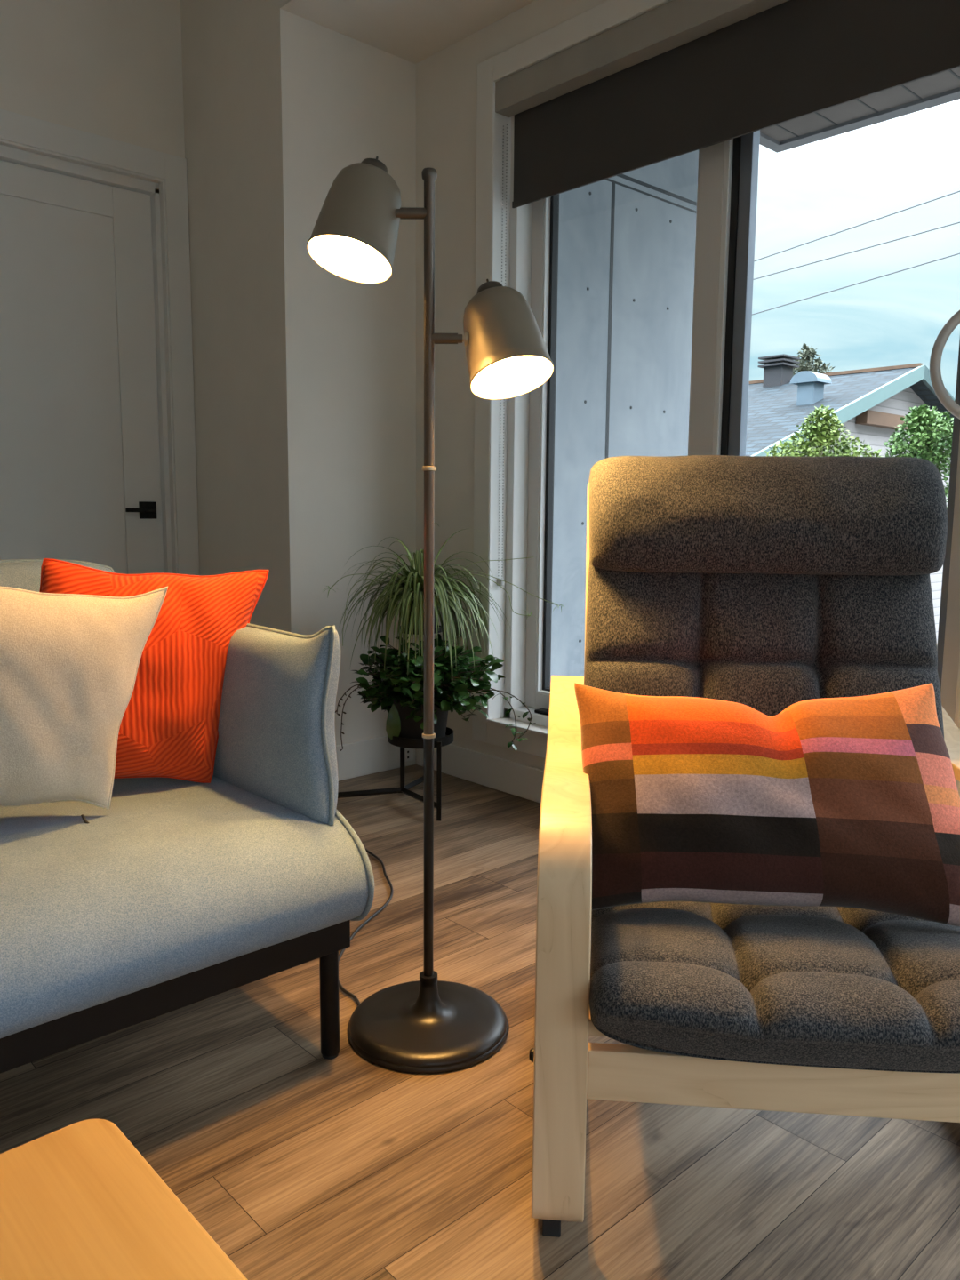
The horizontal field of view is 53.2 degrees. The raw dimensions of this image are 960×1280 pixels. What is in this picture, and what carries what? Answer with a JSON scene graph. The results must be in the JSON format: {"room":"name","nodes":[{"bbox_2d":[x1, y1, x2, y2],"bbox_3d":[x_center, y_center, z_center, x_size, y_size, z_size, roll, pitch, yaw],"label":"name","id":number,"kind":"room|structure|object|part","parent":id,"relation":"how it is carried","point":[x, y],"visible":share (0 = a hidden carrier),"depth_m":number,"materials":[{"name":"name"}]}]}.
{"room":"living room","nodes":[
{"label":"living room","id":0,"kind":"room"},
{"bbox_2d":[0,0,184,158],"bbox_3d":[-2.788,-0.852,2.331,4.383,3.020,0.150,-7,10,-42],"label":"wall","id":1,"kind":"structure","parent":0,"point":[108,68],"depth_m":3.40,"materials":[{"name":"white paint"}]},
{"bbox_2d":[180,0,415,763],"bbox_3d":[-0.640,-1.036,3.829,0.822,3.020,0.845,-7,10,-42],"label":"wall","id":2,"kind":"structure","parent":0,"point":[304,373],"depth_m":3.42,"materials":[{"name":"white paint"}]},
{"bbox_2d":[0,160,163,574],"bbox_3d":[-1.554,-0.572,3.477,0.836,2.159,0.094,-7,10,-42],"label":"door","id":3,"kind":"structure","parent":2,"relation":"in","point":[80,477],"depth_m":3.51,"materials":[{"name":"white paint"}]},
{"bbox_3d":[-1.298,-0.497,3.670,0.116,0.016,0.012,-7,10,-42],"label":"lever","id":4,"kind":"part","parent":3,"relation":"part of","materials":[{"name":"black metal"}]},
{"bbox_3d":[-1.292,-0.505,3.733,0.066,0.066,0.012,-7,10,-42],"label":"handle","id":5,"kind":"part","parent":3,"relation":"part of","materials":[{"name":"black metal"}]},
{"bbox_2d":[0,108,199,575],"bbox_3d":[-1.565,-0.639,3.482,1.069,2.310,0.158,-7,10,-42],"label":"door frame","id":6,"kind":"structure","parent":2,"relation":"attached to","point":[26,140],"depth_m":3.65,"materials":[{"name":"white paint"}]},
{"bbox_2d":[336,736,415,781],"bbox_3d":[-0.461,0.449,3.618,0.549,0.135,0.013,-7,10,-42],"label":"baseboard","id":7,"kind":"structure","parent":2,"relation":"attached to","point":[376,755],"depth_m":3.64,"materials":[{"name":"white paint"}]},
{"bbox_2d":[404,747,413,761],"bbox_3d":[-0.283,0.429,3.763,0.050,0.096,0.012,-7,10,-42],"label":"wall socket","id":8,"kind":"object","parent":2,"relation":"attached to","point":[408,752],"visible":0.34,"depth_m":3.76,"materials":[{"name":"white plastic"}]},
{"bbox_2d":[280,0,535,63],"bbox_3d":[1.592,-1.986,1.272,0.822,0.418,5.705,-7,10,-42],"label":"ceiling","id":9,"kind":"structure","parent":0,"point":[412,31],"depth_m":3.16,"materials":[{"name":"white paint"}]},
{"bbox_2d":[0,763,959,1279],"bbox_3d":[-0.340,0.946,0.449,5.144,0.001,6.593,-7,10,-42],"label":"floor","id":10,"kind":"structure","parent":0,"point":[872,1218],"depth_m":1.54,"materials":[{"name":"brown wood"}]},
{"bbox_2d":[0,1119,247,1279],"bbox_3d":[-0.576,0.743,0.366,1.121,0.420,0.600,-7,10,-42],"label":"coffee table","id":11,"kind":"object","parent":10,"relation":"on","point":[79,1201],"visible":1,"depth_m":0.79,"materials":[{"name":"brown wood"}]},
{"bbox_2d":[0,559,374,1073],"bbox_3d":[-1.143,0.364,1.377,1.874,0.892,0.822,-7,10,-42],"label":"sofa","id":12,"kind":"object","parent":10,"relation":"on","point":[173,895],"visible":0.56,"depth_m":1.61,"materials":[{"name":"grey fabric"}]},
{"bbox_3d":[-1.385,0.125,1.582,1.672,0.467,0.147,-7,10,-42],"label":"backrest","id":13,"kind":"part","parent":12,"relation":"part of","materials":[{"name":"grey fabric"}]},
{"bbox_2d":[0,586,167,823],"bbox_3d":[-0.764,0.101,1.574,0.513,0.454,0.123,-5,10,-36],"label":"pillow","id":14,"kind":"object","parent":12,"relation":"on","point":[69,663],"visible":1,"depth_m":1.58,"materials":[{"name":"fabric"}]},
{"bbox_3d":[-0.683,0.310,1.658,0.016,0.018,0.006,2,8,12],"label":"zipper pull","id":15,"kind":"part","parent":14,"relation":"part of","materials":[{"name":"black metal"}]},
{"bbox_2d":[39,558,268,783],"bbox_3d":[-0.672,0.068,1.838,0.539,0.446,0.140,-2,8,-19],"label":"pillow","id":16,"kind":"object","parent":12,"relation":"on","point":[169,726],"visible":0.56,"depth_m":1.83,"materials":[{"name":"fabric"}]},
{"bbox_3d":[-1.157,0.573,1.414,1.818,0.057,0.742,-7,10,-42],"label":"rail","id":17,"kind":"part","parent":12,"relation":"part of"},
{"bbox_2d":[0,776,374,1038],"bbox_3d":[-1.143,0.452,1.390,1.861,0.206,0.809,-7,10,-42],"label":"seat cushion","id":18,"kind":"object","parent":12,"relation":"on","point":[177,884],"depth_m":1.55,"materials":[{"name":"grey fabric"}]},
{"bbox_3d":[-0.510,0.121,1.967,0.109,0.362,0.706,-7,10,-42],"label":"arm","id":19,"kind":"part","parent":12,"relation":"part of"},
{"bbox_3d":[-0.276,0.662,1.761,0.035,0.200,0.035,-7,10,-42],"label":"leg","id":20,"kind":"part","parent":12,"relation":"part of","materials":[{"name":"black metal"}]},
{"bbox_2d":[337,624,453,821],"bbox_3d":[-0.264,0.267,3.197,0.449,0.612,0.369,-7,10,-42],"label":"plant stand","id":21,"kind":"object","parent":10,"relation":"on","point":[448,739],"visible":0.48,"depth_m":3.17,"materials":[{"name":"black metal"}]},
{"bbox_3d":[-0.266,0.413,3.290,0.014,0.207,0.014,1,8,2],"label":"leg","id":22,"kind":"part","parent":21,"relation":"part of","materials":[{"name":"black metal"}]},
{"bbox_2d":[387,727,453,748],"bbox_3d":[-0.193,0.320,3.182,0.218,0.032,0.227,-7,10,-42],"label":"tray","id":23,"kind":"object","parent":21,"relation":"on","point":[402,742],"depth_m":3.09,"materials":[{"name":"black metal"}]},
{"bbox_2d":[400,624,441,634],"bbox_3d":[-0.212,-0.041,3.273,0.140,0.022,0.216,-2,8,-20],"label":"tray","id":24,"kind":"object","parent":21,"relation":"on","point":[439,630],"depth_m":3.19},
{"bbox_2d":[335,633,535,751],"bbox_3d":[-0.167,0.183,3.191,0.543,0.401,0.541,-7,10,-42],"label":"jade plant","id":25,"kind":"object","parent":21,"relation":"on","point":[402,696],"visible":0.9,"depth_m":3.10,"materials":[{"name":"green plant"}]},
{"bbox_3d":[-0.369,0.261,3.195,0.202,0.223,0.016,2,8,11],"label":"trailing stem","id":26,"kind":"part","parent":25,"relation":"part of","materials":[{"name":"green plant"}]},
{"bbox_3d":[-0.372,0.195,3.168,0.207,0.102,0.013,1,8,0],"label":"trailing stem","id":27,"kind":"part","parent":25,"relation":"part of","materials":[{"name":"green plant"}]},
{"bbox_3d":[-0.196,0.255,3.177,0.200,0.150,0.200,-7,10,-42],"label":"pot","id":28,"kind":"part","parent":25,"relation":"part of","materials":[{"name":"black ceramic"}]},
{"bbox_3d":[0.004,0.246,3.178,0.238,0.183,0.006,2,8,11],"label":"trailing stem","id":29,"kind":"part","parent":25,"relation":"part of","materials":[{"name":"green plant"}]},
{"bbox_3d":[0.033,0.246,3.182,0.281,0.165,0.015,2,8,13],"label":"trailing stem","id":30,"kind":"part","parent":25,"relation":"part of","materials":[{"name":"green plant"}]},
{"bbox_3d":[-0.133,0.457,3.107,0.014,0.262,0.014,1,8,2],"label":"leg","id":31,"kind":"part","parent":21,"relation":"part of","materials":[{"name":"black metal"}]},
{"bbox_2d":[325,522,564,680],"bbox_3d":[-0.175,-0.115,3.183,0.578,0.538,0.739,-7,10,-42],"label":"spider plant","id":32,"kind":"object","parent":21,"relation":"on","point":[409,592],"visible":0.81,"depth_m":3.12,"materials":[{"name":"green plant"}]},
{"bbox_3d":[-0.199,-0.091,3.231,0.132,0.115,0.132,-7,10,-42],"label":"pot","id":33,"kind":"part","parent":32,"relation":"part of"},
{"bbox_2d":[306,156,553,1073],"bbox_3d":[-0.405,-0.141,2.440,0.408,1.621,1.819,-3,8,-25],"label":"floor lamp","id":34,"kind":"object","parent":10,"relation":"on","point":[428,1025],"visible":0.97,"depth_m":1.74,"materials":[{"name":"black metal"}]},
{"bbox_3d":[-0.217,-0.733,1.678,0.172,0.188,0.153,-7,10,-42],"label":"lamp shade","id":35,"kind":"part","parent":34,"relation":"part of","materials":[{"name":"grey metal"}]},
{"bbox_3d":[-0.209,-0.753,1.685,0.076,0.120,0.064,-7,10,-42],"label":"bulb","id":36,"kind":"part","parent":34,"relation":"part of","materials":[{"name":"white glass"}]},
{"bbox_3d":[-0.366,0.637,2.689,0.196,0.007,1.593,-1,8,-14],"label":"power cord","id":37,"kind":"part","parent":34,"relation":"part of","materials":[{"name":"black plastic"}]},
{"bbox_3d":[-0.119,-0.742,1.668,0.054,0.019,0.019,1,8,0],"label":"arm","id":38,"kind":"part","parent":34,"relation":"part of","materials":[{"name":"brown metal"}]},
{"bbox_3d":[-0.058,-0.533,1.696,0.055,0.019,0.019,1,8,0],"label":"arm","id":39,"kind":"part","parent":34,"relation":"part of","materials":[{"name":"brown metal"}]},
{"bbox_3d":[0.038,-0.552,1.719,0.064,0.119,0.081,-7,10,-42],"label":"bulb","id":40,"kind":"part","parent":34,"relation":"part of","materials":[{"name":"white glass"}]},
{"bbox_3d":[0.045,-0.531,1.709,0.153,0.191,0.178,-7,10,-42],"label":"lamp shade","id":41,"kind":"part","parent":34,"relation":"part of","materials":[{"name":"metal"}]},
{"bbox_2d":[528,455,959,1237],"bbox_3d":[0.480,0.247,1.547,0.765,1.104,0.874,1,8,5],"label":"armchair","id":42,"kind":"object","parent":10,"relation":"on","point":[768,585],"visible":0.69,"depth_m":1.43,"materials":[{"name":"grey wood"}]},
{"bbox_3d":[0.143,0.440,1.640,0.070,0.632,0.805,1,8,5],"label":"frame","id":43,"kind":"part","parent":42,"relation":"part of","materials":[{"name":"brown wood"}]},
{"bbox_3d":[0.204,0.123,1.569,0.060,0.769,0.734,1,8,5],"label":"seat frame","id":44,"kind":"part","parent":42,"relation":"part of","materials":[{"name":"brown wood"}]},
{"bbox_2d":[584,557,944,740],"bbox_3d":[0.498,0.087,1.711,0.635,0.600,0.263,1,8,5],"label":"cushion","id":45,"kind":"object","parent":42,"relation":"on","point":[768,636],"depth_m":1.69,"materials":[{"name":"grey fabric"}]},
{"bbox_2d":[574,682,959,926],"bbox_3d":[0.450,0.240,1.462,0.618,0.334,0.200,1,8,6],"label":"lumbar pillow","id":46,"kind":"object","parent":42,"relation":"on","point":[845,802],"visible":0.98,"depth_m":1.41,"materials":[{"name":"fabric"}]},
{"bbox_2d":[588,455,947,575],"bbox_3d":[0.513,-0.229,1.742,0.630,0.212,0.157,1,8,5],"label":"cushion","id":47,"kind":"object","parent":42,"relation":"on","point":[692,515],"depth_m":1.68,"materials":[{"name":"grey fabric"}]},
{"bbox_3d":[0.447,0.584,1.259,0.610,0.070,0.022,1,8,5],"label":"rail","id":48,"kind":"part","parent":42,"relation":"part of","materials":[{"name":"brown wood"}]},
{"bbox_2d":[589,901,959,1073],"bbox_3d":[0.462,0.470,1.397,0.610,0.145,0.515,1,8,5],"label":"seat cushion","id":49,"kind":"object","parent":42,"relation":"on","point":[687,987],"depth_m":1.22,"materials":[{"name":"grey fabric"}]},
{"bbox_3d":[0.820,0.454,1.579,0.070,0.632,0.805,1,8,5],"label":"frame","id":50,"kind":"part","parent":42,"relation":"part of","materials":[{"name":"brown wood"}]},
{"bbox_2d":[416,0,607,769],"bbox_3d":[1.786,-0.513,1.663,0.260,2.602,5.705,-7,10,-42],"label":"wall","id":51,"kind":"structure","parent":0,"point":[446,81],"depth_m":3.45,"materials":[{"name":"white paint"}]},
{"bbox_2d":[416,744,543,803],"bbox_3d":[0.561,0.559,2.933,0.013,0.118,2.392,-7,10,-42],"label":"baseboard","id":52,"kind":"structure","parent":51,"relation":"attached to","point":[513,778],"depth_m":3.48,"materials":[{"name":"white paint"}]},
{"bbox_2d":[472,0,959,797],"bbox_3d":[0.664,-0.703,2.811,0.242,2.322,1.776,-7,10,-42],"label":"window","id":53,"kind":"structure","parent":51,"relation":"in","point":[728,170],"depth_m":3.27,"materials":[{"name":"white plastic"}]},
{"bbox_3d":[0.455,-0.751,3.143,0.056,2.084,0.769,-7,10,-42],"label":"sash","id":54,"kind":"part","parent":53,"relation":"part of","materials":[{"name":"glass"}]},
{"bbox_2d":[495,0,959,585],"bbox_3d":[0.685,-0.930,2.660,0.074,1.674,1.814,-7,10,-42],"label":"roller blind","id":55,"kind":"object","parent":53,"relation":"attached to","point":[677,77],"visible":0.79,"depth_m":2.67,"materials":[{"name":"black fabric"}]},
{"bbox_3d":[0.079,-0.972,3.317,0.006,1.526,0.023,-7,10,-42],"label":"bead chain","id":56,"kind":"part","parent":55,"relation":"part of","materials":[{"name":"grey plastic"}]},
{"bbox_3d":[0.976,-0.673,2.598,0.035,2.084,0.667,-7,10,-42],"label":"sash","id":57,"kind":"part","parent":53,"relation":"part of","materials":[{"name":"clear glass"}]},
{"bbox_2d":[929,310,959,419],"bbox_3d":[1.129,-0.863,2.039,0.286,0.816,0.087,3,8,20],"label":"ring","id":58,"kind":"object","parent":53,"relation":"hanging from","point":[942,395],"visible":1,"depth_m":2.08,"materials":[{"name":"grey plastic"}]},
{"bbox_2d":[550,149,698,681],"bbox_3d":[0.584,-0.848,4.271,1.510,2.949,0.200,-7,10,-42],"label":"wall","id":59,"kind":"structure","parent":0,"point":[654,257],"depth_m":4.07,"materials":[{"name":"grey concrete"}]},
{"bbox_2d":[578,192,671,642],"bbox_3d":[0.642,-0.921,4.176,1.134,1.833,0.003,-7,10,-42],"label":"screws","id":60,"kind":"object","parent":59,"relation":"attached to","point":[589,193],"visible":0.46,"depth_m":4.11,"materials":[{"name":"black metal"}]},
{"bbox_2d":[605,174,696,458],"bbox_3d":[0.651,-0.660,4.222,1.510,2.590,0.002,-7,10,-42],"label":"joint","id":61,"kind":"object","parent":59,"relation":"attached to","point":[613,182],"visible":0.31,"depth_m":4.05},
{"bbox_2d":[759,66,959,152],"bbox_3d":[1.484,-2.296,3.296,1.795,0.225,2.060,-7,10,-42],"label":"soffit","id":62,"kind":"structure","parent":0,"point":[941,88],"depth_m":4.21,"materials":[{"name":"grey metal"}]},
{"label":"outside","id":63,"kind":"structure","parent":0,"visible":0},
{"bbox_3d":[17.208,-0.651,36.559,65.400,0.200,110.000,-7,10,-42],"label":"ground","id":64,"kind":"structure","parent":63,"visible":0},
{"bbox_2d":[792,343,835,375],"bbox_3d":[15.478,-8.006,45.654,2.247,11.919,2.215,-7,10,-42],"label":"tree","id":65,"kind":"object","parent":64,"relation":"on","point":[807,356],"visible":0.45,"depth_m":44.78,"materials":[{"name":"green plant"}]},
{"bbox_2d":[764,404,884,456],"bbox_3d":[4.657,-0.484,13.395,1.671,5.459,1.107,0,8,-4],"label":"leafy tree","id":66,"kind":"object","parent":64,"relation":"on","point":[821,433],"visible":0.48,"depth_m":12.89,"materials":[{"name":"green plant"}]},
{"bbox_2d":[745,353,955,645],"bbox_3d":[6.729,-2.631,21.718,14.800,7.520,5.375,-7,10,-42],"label":"house","id":67,"kind":"structure","parent":64,"relation":"on","point":[871,403],"depth_m":19.61,"materials":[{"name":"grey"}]},
{"bbox_2d":[789,370,831,405],"bbox_3d":[6.587,-4.939,19.144,0.560,0.780,0.600,-7,10,-42],"label":"roof vent","id":68,"kind":"object","parent":67,"relation":"attached to","point":[810,384],"depth_m":18.98,"materials":[{"name":"white metal"}]},
{"bbox_2d":[883,403,953,510],"bbox_3d":[6.138,-0.471,13.318,1.158,5.477,1.158,-7,10,-42],"label":"leafy tree","id":69,"kind":"object","parent":64,"relation":"on","point":[924,444],"visible":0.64,"depth_m":12.88,"materials":[{"name":"green plant"}]},
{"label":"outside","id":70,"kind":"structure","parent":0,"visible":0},
{"bbox_2d":[754,190,959,261],"bbox_3d":[6.164,-6.296,14.106,0.018,1.770,15.302,-7,10,-42],"label":"power line","id":71,"kind":"object","parent":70,"point":[959,190],"visible":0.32,"depth_m":14.51,"materials":[{"name":"grey metal"}]},
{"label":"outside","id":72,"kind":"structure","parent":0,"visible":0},
{"bbox_2d":[753,221,959,279],"bbox_3d":[6.160,-5.894,14.106,0.018,1.145,15.409,-7,10,-42],"label":"power line","id":73,"kind":"object","parent":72,"point":[959,221],"visible":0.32,"depth_m":14.53,"materials":[{"name":"grey metal"}]},
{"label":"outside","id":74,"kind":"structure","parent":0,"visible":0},
{"bbox_2d":[752,252,959,315],"bbox_3d":[6.141,-5.408,14.082,0.018,1.802,15.491,-7,10,-42],"label":"power line","id":75,"kind":"object","parent":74,"point":[959,252],"visible":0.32,"depth_m":14.50,"materials":[{"name":"grey metal"}]}
]}

